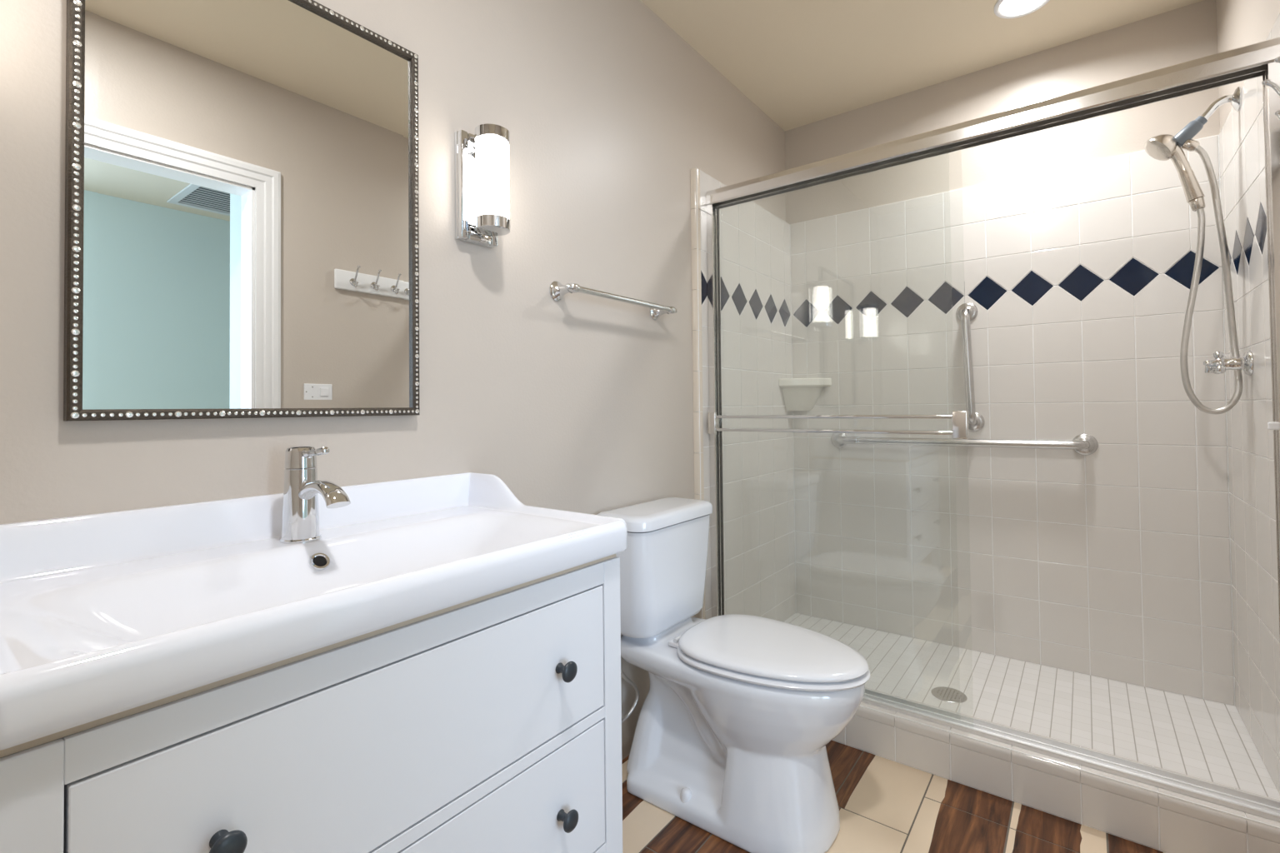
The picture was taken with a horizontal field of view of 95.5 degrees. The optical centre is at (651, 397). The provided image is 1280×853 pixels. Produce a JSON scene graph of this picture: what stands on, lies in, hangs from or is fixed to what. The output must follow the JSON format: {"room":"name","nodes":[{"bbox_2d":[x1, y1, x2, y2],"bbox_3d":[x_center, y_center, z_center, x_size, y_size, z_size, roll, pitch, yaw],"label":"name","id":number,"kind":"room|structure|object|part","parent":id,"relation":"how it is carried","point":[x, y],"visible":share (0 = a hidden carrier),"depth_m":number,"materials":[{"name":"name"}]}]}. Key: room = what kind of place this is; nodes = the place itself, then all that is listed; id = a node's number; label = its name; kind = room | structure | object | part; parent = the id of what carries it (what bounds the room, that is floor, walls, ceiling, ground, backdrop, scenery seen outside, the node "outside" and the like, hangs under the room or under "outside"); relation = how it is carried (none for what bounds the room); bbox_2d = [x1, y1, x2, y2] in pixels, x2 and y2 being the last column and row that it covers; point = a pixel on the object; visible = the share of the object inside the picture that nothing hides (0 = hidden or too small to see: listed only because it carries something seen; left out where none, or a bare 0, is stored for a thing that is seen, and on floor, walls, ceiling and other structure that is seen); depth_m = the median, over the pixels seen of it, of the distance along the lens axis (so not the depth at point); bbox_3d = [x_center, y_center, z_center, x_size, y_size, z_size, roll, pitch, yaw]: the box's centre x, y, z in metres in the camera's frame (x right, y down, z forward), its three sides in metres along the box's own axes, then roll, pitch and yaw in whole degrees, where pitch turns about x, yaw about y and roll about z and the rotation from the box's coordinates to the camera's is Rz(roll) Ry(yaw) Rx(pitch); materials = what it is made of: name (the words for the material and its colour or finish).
{"room":"bathroom","nodes":[
{"label":"bathroom","id":0,"kind":"room"},
{"bbox_2d":[0,0,785,760],"bbox_3d":[-0.330,-0.110,1.647,0.120,2.537,3.485,-1,-1,37],"label":"wall","id":1,"kind":"structure","parent":0,"point":[578,402],"depth_m":1.50,"materials":[{"name":"beige paint"}]},
{"bbox_2d":[63,0,419,421],"bbox_3d":[-0.681,-0.362,1.062,0.027,0.796,0.550,-1,-1,37],"label":"wall mirror","id":2,"kind":"object","parent":1,"relation":"attached to","point":[242,184],"visible":1,"depth_m":1.01,"materials":[{"name":"brown metal"}]},
{"bbox_2d":[454,123,509,249],"bbox_3d":[-0.389,-0.504,1.385,0.114,0.256,0.106,-1,-1,37],"label":"wall sconce","id":3,"kind":"object","parent":1,"relation":"attached to","point":[481,159],"visible":1,"depth_m":1.36,"materials":[{"name":"white glass"}]},
{"bbox_3d":[-0.375,-0.513,1.375,0.077,0.188,0.077,-1,-1,37],"label":"lamp shade","id":4,"kind":"part","parent":3,"relation":"part of","materials":[{"name":"white glass"}]},
{"bbox_2d":[549,280,677,319],"bbox_3d":[-0.094,-0.299,1.799,0.084,0.057,0.530,-1,-1,37],"label":"towel bar","id":5,"kind":"object","parent":1,"relation":"attached to","point":[557,291],"visible":1,"depth_m":1.69,"materials":[{"name":"silver metal"}]},
{"bbox_3d":[-0.235,-0.301,1.611,0.084,0.057,0.060,-1,-1,37],"label":"post","id":6,"kind":"part","parent":5,"relation":"part of","materials":[{"name":"silver metal"}]},
{"bbox_3d":[0.046,-0.297,1.987,0.084,0.057,0.060,-1,-1,37],"label":"post","id":7,"kind":"part","parent":5,"relation":"part of","materials":[{"name":"silver metal"}]},
{"bbox_2d":[690,168,795,621],"bbox_3d":[0.434,0.138,2.542,0.025,2.017,0.881,-1,-1,37],"label":"wall tile","id":8,"kind":"structure","parent":1,"relation":"attached to","point":[755,262],"depth_m":2.51,"materials":[{"name":"white tile"}]},
{"bbox_2d":[621,740,1164,852],"bbox_3d":[0.097,1.148,0.777,1.595,0.060,2.620,-1,-1,37],"label":"floor","id":9,"kind":"structure","parent":0,"point":[886,806],"depth_m":1.54,"materials":[{"name":"beige tile"}]},
{"bbox_2d":[0,554,622,852],"bbox_3d":[-0.469,0.709,0.909,0.500,0.836,0.796,-1,-1,37],"label":"vanity cabinet","id":10,"kind":"object","parent":9,"relation":"on","point":[491,723],"visible":0.88,"depth_m":0.73,"materials":[{"name":"white wood"}]},
{"bbox_3d":[-0.535,0.708,0.490,0.046,0.824,0.046,-1,-1,37],"label":"leg","id":11,"kind":"part","parent":10,"relation":"part of","materials":[{"name":"white wood"}]},
{"bbox_3d":[-0.427,0.448,0.582,0.032,0.033,0.033,-1,-1,37],"label":"knob","id":12,"kind":"part","parent":10,"relation":"part of","materials":[{"name":"grey paint"}]},
{"bbox_2d":[0,472,627,750],"bbox_3d":[-0.479,0.250,0.924,0.490,0.159,0.820,-1,-1,37],"label":"washbasin","id":13,"kind":"object","parent":10,"relation":"in","point":[103,615],"visible":0.97,"depth_m":0.82,"materials":[{"name":"white ceramic"}]},
{"bbox_2d":[279,445,350,544],"bbox_3d":[-0.563,0.163,0.976,0.176,0.163,0.063,-1,-1,37],"label":"faucet","id":14,"kind":"object","parent":13,"relation":"on","point":[302,487],"visible":1,"depth_m":0.99,"materials":[{"name":"silver metal"}]},
{"bbox_3d":[-0.568,0.093,0.980,0.085,0.023,0.017,-1,-1,37],"label":"lever","id":15,"kind":"part","parent":14,"relation":"part of","materials":[{"name":"silver metal"}]},
{"bbox_3d":[-0.551,0.160,0.967,0.145,0.046,0.037,-1,-1,37],"label":"spout","id":16,"kind":"part","parent":14,"relation":"part of","materials":[{"name":"silver metal"}]},
{"bbox_3d":[-0.309,0.319,0.794,0.029,0.039,0.704,-1,-1,37],"label":"rail","id":17,"kind":"part","parent":10,"relation":"part of","materials":[{"name":"white wood"}]},
{"bbox_3d":[-0.306,0.572,0.789,0.029,0.020,0.704,-1,-1,37],"label":"rail","id":18,"kind":"part","parent":10,"relation":"part of","materials":[{"name":"white wood"}]},
{"bbox_3d":[-0.301,0.695,0.784,0.021,0.220,0.698,-1,-1,37],"label":"drawer","id":19,"kind":"part","parent":10,"relation":"part of","materials":[{"name":"white wood"}]},
{"bbox_3d":[-0.142,0.452,0.964,0.032,0.033,0.033,-1,-1,37],"label":"knob","id":20,"kind":"part","parent":10,"relation":"part of","materials":[{"name":"grey paint"}]},
{"bbox_3d":[-0.139,0.695,0.960,0.032,0.033,0.033,-1,-1,37],"label":"knob","id":21,"kind":"part","parent":10,"relation":"part of","materials":[{"name":"grey paint"}]},
{"bbox_3d":[-0.303,0.828,0.784,0.029,0.040,0.704,-1,-1,37],"label":"rail","id":22,"kind":"part","parent":10,"relation":"part of","materials":[{"name":"white wood"}]},
{"bbox_3d":[-0.086,0.714,1.091,0.046,0.824,0.046,-1,-1,37],"label":"leg","id":23,"kind":"part","parent":10,"relation":"part of","materials":[{"name":"white wood"}]},
{"bbox_2d":[596,497,869,852],"bbox_3d":[0.223,0.733,1.634,0.748,0.800,0.450,-1,-1,37],"label":"toilet","id":24,"kind":"object","parent":9,"relation":"on","point":[739,714],"visible":0.96,"depth_m":1.54,"materials":[{"name":"white ceramic"}]},
{"bbox_3d":[0.019,0.358,1.816,0.200,0.040,0.408,-1,-1,37],"label":"tank lid","id":25,"kind":"part","parent":24,"relation":"part of","materials":[{"name":"white ceramic"}]},
{"bbox_3d":[0.021,0.537,1.813,0.187,0.312,0.394,-1,-1,37],"label":"tank","id":26,"kind":"part","parent":24,"relation":"part of","materials":[{"name":"white ceramic"}]},
{"bbox_3d":[0.248,0.910,1.640,0.693,0.444,0.361,-1,-1,37],"label":"bowl","id":27,"kind":"part","parent":24,"relation":"part of","materials":[{"name":"white ceramic"}]},
{"bbox_3d":[0.329,0.677,1.581,0.504,0.028,0.360,-1,-1,37],"label":"lid","id":28,"kind":"part","parent":24,"relation":"part of","materials":[{"name":"white plastic"}]},
{"bbox_3d":[0.331,0.701,1.581,0.510,0.020,0.370,-1,-1,37],"label":"seat","id":29,"kind":"part","parent":24,"relation":"part of","materials":[{"name":"white plastic"}]},
{"bbox_2d":[831,687,1279,852],"bbox_3d":[0.868,1.056,1.799,1.572,0.145,0.133,-1,-1,37],"label":"shower curb","id":30,"kind":"object","parent":9,"relation":"on","point":[1162,820],"visible":0.48,"depth_m":1.55,"materials":[{"name":"white tile"}]},
{"bbox_2d":[640,0,1203,130],"bbox_3d":[0.327,-1.425,1.171,1.795,0.100,3.485,-1,-1,37],"label":"ceiling","id":31,"kind":"structure","parent":0,"point":[802,62],"depth_m":2.20,"materials":[{"name":"beige paint"}]},
{"bbox_2d":[994,0,1049,18],"bbox_3d":[1.284,-1.366,2.003,0.176,0.007,0.176,-1,-1,37],"label":"recessed light","id":32,"kind":"object","parent":31,"relation":"in","point":[1002,8],"visible":1,"depth_m":2.03,"materials":[{"name":"white plastic"}]},
{"bbox_2d":[785,0,1234,705],"bbox_3d":[1.353,-0.113,2.485,1.575,2.537,0.130,-1,-1,37],"label":"wall","id":33,"kind":"structure","parent":0,"point":[1073,247],"depth_m":2.30,"materials":[{"name":"beige tile"}]},
{"bbox_2d":[779,378,831,410],"bbox_3d":[0.734,-0.015,2.764,0.196,0.155,0.160,-1,-1,37],"label":"soap shelf","id":34,"kind":"object","parent":33,"relation":"attached to","point":[799,394],"visible":1,"depth_m":2.78,"materials":[{"name":"beige ceramic"}]},
{"bbox_2d":[830,433,1098,454],"bbox_3d":[1.241,0.186,2.439,1.009,0.082,0.072,-1,-1,37],"label":"grab bar","id":35,"kind":"object","parent":33,"relation":"attached to","point":[1082,444],"visible":0.96,"depth_m":2.34,"materials":[{"name":"silver metal"}]},
{"bbox_2d":[956,302,984,431],"bbox_3d":[1.309,-0.129,2.392,0.096,0.538,0.072,-1,-1,37],"label":"grab bar","id":36,"kind":"object","parent":33,"relation":"attached to","point":[967,312],"visible":0.88,"depth_m":2.37,"materials":[{"name":"silver metal"}]},
{"bbox_2d":[783,613,1279,799],"bbox_3d":[1.122,1.088,2.120,1.549,0.087,0.717,-1,-1,37],"label":"floor","id":37,"kind":"structure","parent":0,"point":[1207,740],"depth_m":1.96,"materials":[{"name":"white tile"}]},
{"bbox_2d":[931,686,967,703],"bbox_3d":[1.045,1.042,2.039,0.112,0.004,0.112,-1,-1,37],"label":"shower drain","id":38,"kind":"object","parent":37,"relation":"on","point":[945,694],"visible":1,"depth_m":2.03,"materials":[{"name":"silver metal"}]},
{"bbox_2d":[1215,0,1279,131],"bbox_3d":[1.027,-0.143,0.636,0.115,2.537,3.485,-1,-1,37],"label":"wall","id":39,"kind":"structure","parent":0,"point":[1240,23],"depth_m":1.71,"materials":[{"name":"beige paint"}]},
{"bbox_2d":[705,36,1279,822],"bbox_3d":[0.856,0.081,1.796,1.544,1.804,0.072,-1,-1,37],"label":"shower door frame","id":40,"kind":"object","parent":39,"relation":"attached to","point":[1255,60],"visible":0.86,"depth_m":1.59,"materials":[{"name":"metal"}]},
{"bbox_2d":[708,141,974,728],"bbox_3d":[0.581,0.109,1.964,0.876,1.744,0.053,-1,-1,37],"label":"door","id":41,"kind":"structure","parent":40,"relation":"in","point":[959,418],"depth_m":1.85,"materials":[{"name":"silver metal"}]},
{"bbox_3d":[0.592,0.109,1.985,0.868,1.744,0.006,-1,-1,37],"label":"glass panel","id":42,"kind":"part","parent":41,"relation":"part of","materials":[{"name":"clear glass"}]},
{"bbox_2d":[1218,12,1279,794],"bbox_3d":[1.702,0.108,1.633,0.006,2.017,0.823,-1,-1,37],"label":"wall tile","id":43,"kind":"structure","parent":39,"relation":"attached to","point":[1242,155],"depth_m":1.66,"materials":[{"name":"white tile"}]},
{"bbox_2d":[1174,86,1241,146],"bbox_3d":[1.674,-0.843,1.760,0.154,0.144,0.068,-1,-1,37],"label":"shower arm","id":44,"kind":"object","parent":43,"relation":"attached to","point":[1193,127],"visible":0.98,"depth_m":1.75,"materials":[{"name":"silver metal"}]},
{"bbox_2d":[1144,134,1242,414],"bbox_3d":[1.647,-0.384,1.766,0.211,0.869,0.087,-1,-1,31],"label":"shower","id":45,"kind":"object","parent":44,"relation":"hanging from","point":[1163,147],"visible":0.99,"depth_m":1.76,"materials":[{"name":"silver metal"}]},
{"bbox_3d":[1.630,-0.682,1.783,0.101,0.228,0.041,-1,-1,31],"label":"handle","id":46,"kind":"part","parent":45,"relation":"part of","materials":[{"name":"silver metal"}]},
{"bbox_2d":[1203,350,1253,375],"bbox_3d":[1.677,-0.100,1.694,0.099,0.074,0.072,-1,-1,37],"label":"shower valve","id":47,"kind":"object","parent":43,"relation":"attached to","point":[1219,365],"visible":1,"depth_m":1.68,"materials":[{"name":"silver metal"}]},
{"bbox_3d":[1.647,-0.092,1.717,0.023,0.036,0.023,-1,-1,37],"label":"diverter spout","id":48,"kind":"part","parent":47,"relation":"part of","materials":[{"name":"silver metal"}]},
{"bbox_3d":[1.659,-0.103,1.708,0.038,0.066,0.070,-1,-1,37],"label":"handle","id":49,"kind":"part","parent":47,"relation":"part of","materials":[{"name":"silver metal"}]},
{"bbox_2d":[1261,56,1279,119],"bbox_3d":[1.204,-0.611,1.050,0.078,0.109,0.607,-1,-1,37],"label":"hook rail","id":50,"kind":"object","parent":39,"relation":"attached to","point":[1276,87],"visible":1,"depth_m":1.20,"materials":[{"name":"silver metal"}]}
]}

